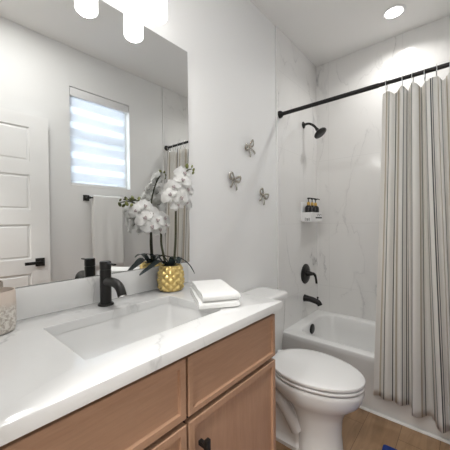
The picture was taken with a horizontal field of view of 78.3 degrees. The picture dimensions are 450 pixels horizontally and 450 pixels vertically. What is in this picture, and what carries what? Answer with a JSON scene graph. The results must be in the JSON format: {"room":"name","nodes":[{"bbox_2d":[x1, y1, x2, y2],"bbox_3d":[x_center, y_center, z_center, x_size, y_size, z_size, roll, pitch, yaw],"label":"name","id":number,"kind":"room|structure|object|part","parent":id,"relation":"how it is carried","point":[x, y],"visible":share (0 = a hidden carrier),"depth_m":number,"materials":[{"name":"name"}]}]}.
{"room":"bathroom","nodes":[
{"label":"bathroom","id":0,"kind":"room"},
{"bbox_2d":[19,0,276,292],"bbox_3d":[-0.021,-0.159,1.749,0.120,2.726,2.900,0,1,41],"label":"wall","id":1,"kind":"structure","parent":0,"point":[229,45],"depth_m":1.71,"materials":[{"name":"white paint"}]},
{"bbox_2d":[0,0,189,287],"bbox_3d":[-0.516,-0.349,1.080,0.006,1.097,0.987,0,1,41],"label":"wall mirror","id":2,"kind":"object","parent":1,"relation":"attached to","point":[94,101],"visible":1,"depth_m":1.04,"materials":[{"name":"grey mirror"}]},
{"bbox_2d":[15,262,188,319],"bbox_3d":[-0.515,0.252,1.072,0.019,0.102,0.973,0,1,41],"label":"backsplash","id":3,"kind":"structure","parent":1,"relation":"attached to","point":[41,299],"depth_m":1.01,"materials":[{"name":"stone"}]},
{"bbox_2d":[146,0,166,24],"bbox_3d":[-0.458,-1.014,1.044,0.144,0.250,0.548,0,1,41],"label":"vanity light","id":4,"kind":"object","parent":1,"relation":"attached to","point":[156,10],"visible":1,"depth_m":1.18,"materials":[{"name":"white glass"}]},
{"bbox_2d":[229,171,240,189],"bbox_3d":[0.062,-0.273,1.734,0.025,0.113,0.118,0,1,41],"label":"butterfly decoration","id":5,"kind":"object","parent":1,"relation":"attached to","point":[234,178],"visible":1,"depth_m":1.72,"materials":[{"name":"silver metal"}]},
{"bbox_2d":[245,139,254,156],"bbox_3d":[0.166,-0.516,1.853,0.025,0.124,0.125,0,1,41],"label":"butterfly decoration","id":6,"kind":"object","parent":1,"relation":"attached to","point":[249,146],"visible":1,"depth_m":1.85,"materials":[{"name":"silver metal"}]},
{"bbox_2d":[259,188,268,204],"bbox_3d":[0.277,-0.204,1.980,0.025,0.122,0.123,0,1,41],"label":"butterfly decoration","id":7,"kind":"object","parent":1,"relation":"attached to","point":[262,194],"visible":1,"depth_m":1.97,"materials":[{"name":"silver metal"}]},
{"bbox_2d":[275,26,278,289],"bbox_3d":[0.406,-0.168,2.141,0.011,2.726,0.009,0,1,41],"label":"trim","id":8,"kind":"structure","parent":1,"relation":"attached to","point":[275,26],"depth_m":2.13,"materials":[{"name":"white paint"}]},
{"bbox_2d":[277,27,317,348],"bbox_3d":[0.653,-0.174,2.428,0.009,2.726,0.750,0,1,41],"label":"wall tile","id":9,"kind":"structure","parent":1,"relation":"attached to","point":[296,74],"depth_m":2.36,"materials":[{"name":"tile"}]},
{"bbox_2d":[301,264,317,283],"bbox_3d":[0.770,0.441,2.472,0.109,0.180,0.180,0,1,41],"label":"shower valve","id":10,"kind":"object","parent":9,"relation":"attached to","point":[306,273],"visible":1,"depth_m":2.46,"materials":[{"name":"black metal"}]},
{"bbox_3d":[0.735,0.442,2.502,0.016,0.180,0.180,0,1,41],"label":"valve plate","id":11,"kind":"part","parent":10,"relation":"part of","materials":[{"name":"black metal"}]},
{"bbox_3d":[0.774,0.465,2.469,0.099,0.112,0.054,0,1,41],"label":"lever handle","id":12,"kind":"part","parent":10,"relation":"part of","materials":[{"name":"black metal"}]},
{"bbox_2d":[301,202,321,221],"bbox_3d":[0.784,-0.117,2.498,0.096,0.172,0.244,0,1,41],"label":"shower caddy","id":13,"kind":"object","parent":9,"relation":"attached to","point":[305,216],"visible":0.93,"depth_m":2.43,"materials":[{"name":"white plastic"}]},
{"bbox_3d":[0.751,-0.121,2.527,0.008,0.165,0.244,0,1,41],"label":"panel","id":14,"kind":"part","parent":13,"relation":"part of","materials":[{"name":"white plastic"}]},
{"bbox_2d":[305,197,312,211],"bbox_3d":[0.738,-0.139,2.441,0.062,0.206,0.062,-1,1,-33],"label":"pump bottle","id":15,"kind":"object","parent":13,"relation":"in","point":[308,208],"visible":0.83,"depth_m":2.42,"materials":[{"name":"black plastic"}]},
{"bbox_2d":[311,198,316,211],"bbox_3d":[0.787,-0.140,2.498,0.062,0.206,0.062,-1,1,-21],"label":"pump bottle","id":16,"kind":"object","parent":13,"relation":"in","point":[312,203],"visible":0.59,"depth_m":2.48,"materials":[{"name":"black plastic"}]},
{"bbox_2d":[314,199,319,211],"bbox_3d":[0.837,-0.141,2.555,0.062,0.206,0.062,-1,1,-10],"label":"pump bottle","id":17,"kind":"object","parent":13,"relation":"in","point":[315,203],"visible":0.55,"depth_m":2.53,"materials":[{"name":"black plastic"}]},
{"bbox_2d":[303,294,321,305],"bbox_3d":[0.779,0.667,2.442,0.162,0.084,0.066,0,1,41],"label":"tub spout","id":18,"kind":"object","parent":9,"relation":"attached to","point":[307,298],"visible":1,"depth_m":2.43,"materials":[{"name":"black metal"}]},
{"bbox_2d":[302,122,325,138],"bbox_3d":[0.779,-0.838,2.412,0.204,0.172,0.114,0,1,41],"label":"showerhead","id":19,"kind":"object","parent":9,"relation":"attached to","point":[320,132],"visible":1,"depth_m":2.39,"materials":[{"name":"black metal"}]},
{"bbox_3d":[0.754,-0.864,2.433,0.138,0.088,0.020,0,1,41],"label":"shower arm","id":20,"kind":"part","parent":19,"relation":"part of","materials":[{"name":"black metal"}]},
{"bbox_2d":[278,62,448,117],"bbox_3d":[0.967,-0.862,1.691,1.431,0.058,0.058,0,1,41],"label":"curtain rod","id":21,"kind":"object","parent":9,"relation":"attached to","point":[281,114],"visible":1,"depth_m":1.76,"materials":[{"name":"black metal"}]},
{"bbox_2d":[373,72,449,432],"bbox_3d":[1.202,0.138,1.460,0.755,1.903,0.128,0,1,42],"label":"shower curtain","id":22,"kind":"object","parent":21,"relation":"hanging from","point":[412,354],"visible":1,"depth_m":1.56,"materials":[{"name":"fabric"}]},
{"bbox_2d":[250,0,449,66],"bbox_3d":[0.287,-1.552,0.487,3.200,0.080,4.360,0,1,41],"label":"ceiling","id":23,"kind":"structure","parent":0,"point":[324,31],"depth_m":2.08,"materials":[{"name":"white paint"}]},
{"bbox_2d":[382,4,405,19],"bbox_3d":[1.220,-1.534,1.997,0.150,0.006,0.150,0,1,41],"label":"recessed light","id":24,"kind":"object","parent":23,"relation":"in","point":[393,12],"visible":1,"depth_m":1.99,"materials":[{"name":"white plastic"}]},
{"bbox_2d":[276,408,449,449],"bbox_3d":[0.316,1.244,0.519,3.200,0.060,4.360,0,1,41],"label":"floor","id":25,"kind":"structure","parent":0,"point":[362,429],"depth_m":1.56,"materials":[{"name":"brown wood"}]},
{"bbox_2d":[0,314,275,449],"bbox_3d":[-0.303,0.775,0.888,0.577,0.882,0.950,0,1,41],"label":"vanity cabinet","id":26,"kind":"object","parent":25,"relation":"on","point":[221,395],"visible":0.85,"depth_m":0.75,"materials":[{"name":"brown wood"}]},
{"bbox_3d":[-0.269,0.437,0.553,0.018,0.161,0.489,0,1,41],"label":"drawer","id":27,"kind":"part","parent":26,"relation":"part of","materials":[{"name":"brown wood"}]},
{"bbox_2d":[0,282,282,446],"bbox_3d":[-0.307,0.317,0.893,0.566,0.030,0.973,0,1,41],"label":"countertop","id":28,"kind":"structure","parent":26,"relation":"on","point":[42,380],"depth_m":0.65,"materials":[{"name":"stone"}]},
{"bbox_2d":[0,287,16,334],"bbox_3d":[-0.658,0.247,0.788,0.103,0.120,0.103,0,1,41],"label":"cup","id":29,"kind":"object","parent":28,"relation":"on","point":[8,311],"visible":1,"depth_m":0.78,"materials":[{"name":"white ceramic"}]},
{"bbox_2d":[98,261,126,306],"bbox_3d":[-0.411,0.219,1.011,0.164,0.165,0.058,0,1,41],"label":"faucet","id":30,"kind":"object","parent":28,"relation":"on","point":[107,282],"visible":1,"depth_m":1.03,"materials":[{"name":"black metal"}]},
{"bbox_3d":[-0.397,0.224,0.998,0.125,0.063,0.033,0,1,41],"label":"spout","id":31,"kind":"part","parent":30,"relation":"part of","materials":[{"name":"black metal"}]},
{"bbox_2d":[53,303,209,359],"bbox_3d":[-0.273,0.404,0.899,0.357,0.143,0.525,0,1,41],"label":"sink","id":32,"kind":"object","parent":28,"relation":"in","point":[94,340],"visible":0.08,"depth_m":1.01,"materials":[{"name":"white ceramic"}]},
{"bbox_2d":[125,163,194,291],"bbox_3d":[-0.260,0.005,1.226,0.170,0.586,0.320,0,1,41],"label":"orchid","id":33,"kind":"object","parent":28,"relation":"on","point":[170,275],"visible":1,"depth_m":1.23,"materials":[{"name":"white plant"}]},
{"bbox_3d":[-0.384,-0.062,1.170,0.048,0.068,0.014,26,-7,-3],"label":"flower","id":34,"kind":"part","parent":33,"relation":"part of","materials":[{"name":"white plant"}]},
{"bbox_3d":[-0.348,-0.034,1.181,0.089,0.063,0.018,-43,-2,-23],"label":"flower","id":35,"kind":"part","parent":33,"relation":"part of","materials":[{"name":"white plant"}]},
{"bbox_3d":[-0.347,-0.087,1.197,0.076,0.054,0.015,11,-25,-29],"label":"flower","id":36,"kind":"part","parent":33,"relation":"part of","materials":[{"name":"white plant"}]},
{"bbox_3d":[-0.341,0.047,1.222,0.182,0.310,0.024,-1,1,-39],"label":"flower stem","id":37,"kind":"part","parent":33,"relation":"part of","materials":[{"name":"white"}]},
{"bbox_3d":[-0.321,-0.001,1.191,0.092,0.064,0.018,-21,4,-30],"label":"flower","id":38,"kind":"part","parent":33,"relation":"part of","materials":[{"name":"white plant"}]},
{"bbox_3d":[-0.328,-0.056,1.210,0.095,0.067,0.019,-8,-2,-38],"label":"flower","id":39,"kind":"part","parent":33,"relation":"part of","materials":[{"name":"white plant"}]},
{"bbox_3d":[-0.302,-0.023,1.221,0.095,0.067,0.019,17,-39,-32],"label":"flower","id":40,"kind":"part","parent":33,"relation":"part of","materials":[{"name":"white plant"}]},
{"bbox_3d":[-0.297,0.019,1.236,0.083,0.058,0.016,-1,-28,-42],"label":"flower","id":41,"kind":"part","parent":33,"relation":"part of","materials":[{"name":"white plant"}]},
{"bbox_3d":[-0.280,-0.034,1.267,0.017,0.061,0.086,-23,-45,29],"label":"flower","id":42,"kind":"part","parent":33,"relation":"part of","materials":[{"name":"white plant"}]},
{"bbox_3d":[-0.251,-0.135,1.227,0.063,0.089,0.018,35,-23,7],"label":"flower","id":43,"kind":"part","parent":33,"relation":"part of","materials":[{"name":"white plant"}]},
{"bbox_3d":[-0.248,0.240,1.268,0.126,0.116,0.125,0,1,41],"label":"gold pot","id":44,"kind":"part","parent":33,"relation":"part of","materials":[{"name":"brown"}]},
{"bbox_3d":[-0.238,-0.179,1.248,0.092,0.064,0.018,-30,2,-14],"label":"flower","id":45,"kind":"part","parent":33,"relation":"part of","materials":[{"name":"white plant"}]},
{"bbox_3d":[-0.216,-0.092,1.245,0.072,0.051,0.014,-25,-15,-31],"label":"flower","id":46,"kind":"part","parent":33,"relation":"part of","materials":[{"name":"white plant"}]},
{"bbox_3d":[-0.201,-0.131,1.249,0.097,0.069,0.019,-1,-6,-30],"label":"flower","id":47,"kind":"part","parent":33,"relation":"part of","materials":[{"name":"white plant"}]},
{"bbox_3d":[-0.198,-0.246,1.292,0.093,0.066,0.019,-17,-8,-45],"label":"flower","id":48,"kind":"part","parent":33,"relation":"part of","materials":[{"name":"white plant"}]},
{"bbox_3d":[-0.195,-0.035,1.290,0.106,0.469,0.025,-1,1,-33],"label":"flower stem","id":49,"kind":"part","parent":33,"relation":"part of","materials":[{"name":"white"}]},
{"bbox_3d":[-0.193,-0.208,1.271,0.095,0.067,0.019,20,-32,-11],"label":"flower","id":50,"kind":"part","parent":33,"relation":"part of","materials":[{"name":"white plant"}]},
{"bbox_3d":[-0.179,-0.170,1.286,0.019,0.069,0.097,-25,-22,39],"label":"flower","id":51,"kind":"part","parent":33,"relation":"part of","materials":[{"name":"white plant"}]},
{"bbox_3d":[-0.185,-0.109,1.294,0.019,0.067,0.095,-25,-43,37],"label":"flower","id":52,"kind":"part","parent":33,"relation":"part of","materials":[{"name":"white plant"}]},
{"bbox_2d":[190,287,239,309],"bbox_3d":[-0.050,0.283,1.108,0.152,0.027,0.268,-1,1,-14],"label":"folded towel","id":53,"kind":"object","parent":28,"relation":"on","point":[200,305],"visible":0.32,"depth_m":0.98,"materials":[{"name":"white fabric"}]},
{"bbox_2d":[191,279,240,301],"bbox_3d":[-0.045,0.256,1.103,0.144,0.027,0.255,-1,1,-16],"label":"folded towel","id":54,"kind":"object","parent":53,"relation":"on","point":[206,290],"visible":1,"depth_m":1.03,"materials":[{"name":"white fabric"}]},
{"bbox_3d":[-0.265,0.821,0.557,0.018,0.574,0.489,0,1,41],"label":"cabinet door","id":55,"kind":"part","parent":26,"relation":"part of","materials":[{"name":"brown wood"}]},
{"bbox_3d":[-0.056,0.664,0.759,0.035,0.162,0.016,0,1,41],"label":"pull handle","id":56,"kind":"part","parent":26,"relation":"part of","materials":[{"name":"black metal"}]},
{"bbox_3d":[0.042,0.430,0.912,0.018,0.161,0.446,0,1,41],"label":"drawer","id":57,"kind":"part","parent":26,"relation":"part of","materials":[{"name":"brown wood"}]},
{"bbox_3d":[0.046,0.813,0.916,0.018,0.574,0.446,0,1,41],"label":"cabinet door","id":58,"kind":"part","parent":26,"relation":"part of","materials":[{"name":"brown wood"}]},
{"bbox_2d":[242,287,364,449],"bbox_3d":[0.402,0.816,1.574,0.724,0.771,0.373,0,1,41],"label":"toilet","id":59,"kind":"object","parent":25,"relation":"on","point":[315,390],"visible":0.7,"depth_m":1.42,"materials":[{"name":"white ceramic"}]},
{"bbox_3d":[0.213,0.452,1.731,0.233,0.042,0.368,0,1,41],"label":"tank lid","id":60,"kind":"part","parent":59,"relation":"part of","materials":[{"name":"white ceramic"}]},
{"bbox_3d":[0.212,0.647,1.736,0.208,0.346,0.348,0,1,41],"label":"tank","id":61,"kind":"part","parent":59,"relation":"part of","materials":[{"name":"white ceramic"}]},
{"bbox_3d":[0.490,0.773,1.496,0.488,0.022,0.373,0,1,41],"label":"seat lid","id":62,"kind":"part","parent":59,"relation":"part of","materials":[{"name":"white plastic"}]},
{"bbox_3d":[0.492,0.800,1.496,0.482,0.013,0.371,0,1,41],"label":"seat","id":63,"kind":"part","parent":59,"relation":"part of","materials":[{"name":"white plastic"}]},
{"bbox_2d":[282,310,449,440],"bbox_3d":[1.223,1.012,1.985,1.430,0.353,0.707,0,1,41],"label":"bathtub","id":64,"kind":"object","parent":25,"relation":"on","point":[349,339],"visible":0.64,"depth_m":2.06,"materials":[{"name":"white ceramic"}]},
{"bbox_3d":[0.752,0.894,2.377,0.012,0.084,0.084,0,1,41],"label":"overflow plate","id":65,"kind":"part","parent":64,"relation":"part of","materials":[{"name":"black metal"}]},
{"bbox_2d":[359,405,449,443],"bbox_3d":[0.989,1.187,1.714,1.428,0.013,0.013,0,1,41],"label":"trim","id":66,"kind":"structure","parent":64,"relation":"attached to","point":[360,407],"depth_m":1.64,"materials":[{"name":"white paint"}]},
{"bbox_2d":[382,444,396,449],"bbox_3d":[0.802,1.197,1.034,0.500,0.012,0.800,0,1,39],"label":"bath mat","id":67,"kind":"object","parent":25,"relation":"on","point":[385,447],"visible":1,"depth_m":1.47,"materials":[{"name":"blue fabric"}]},
{"bbox_2d":[316,15,449,320],"bbox_3d":[1.483,-0.181,2.285,1.450,2.726,0.120,0,1,41],"label":"wall","id":68,"kind":"structure","parent":0,"point":[349,150],"depth_m":2.47,"materials":[{"name":"tile"}]}
]}

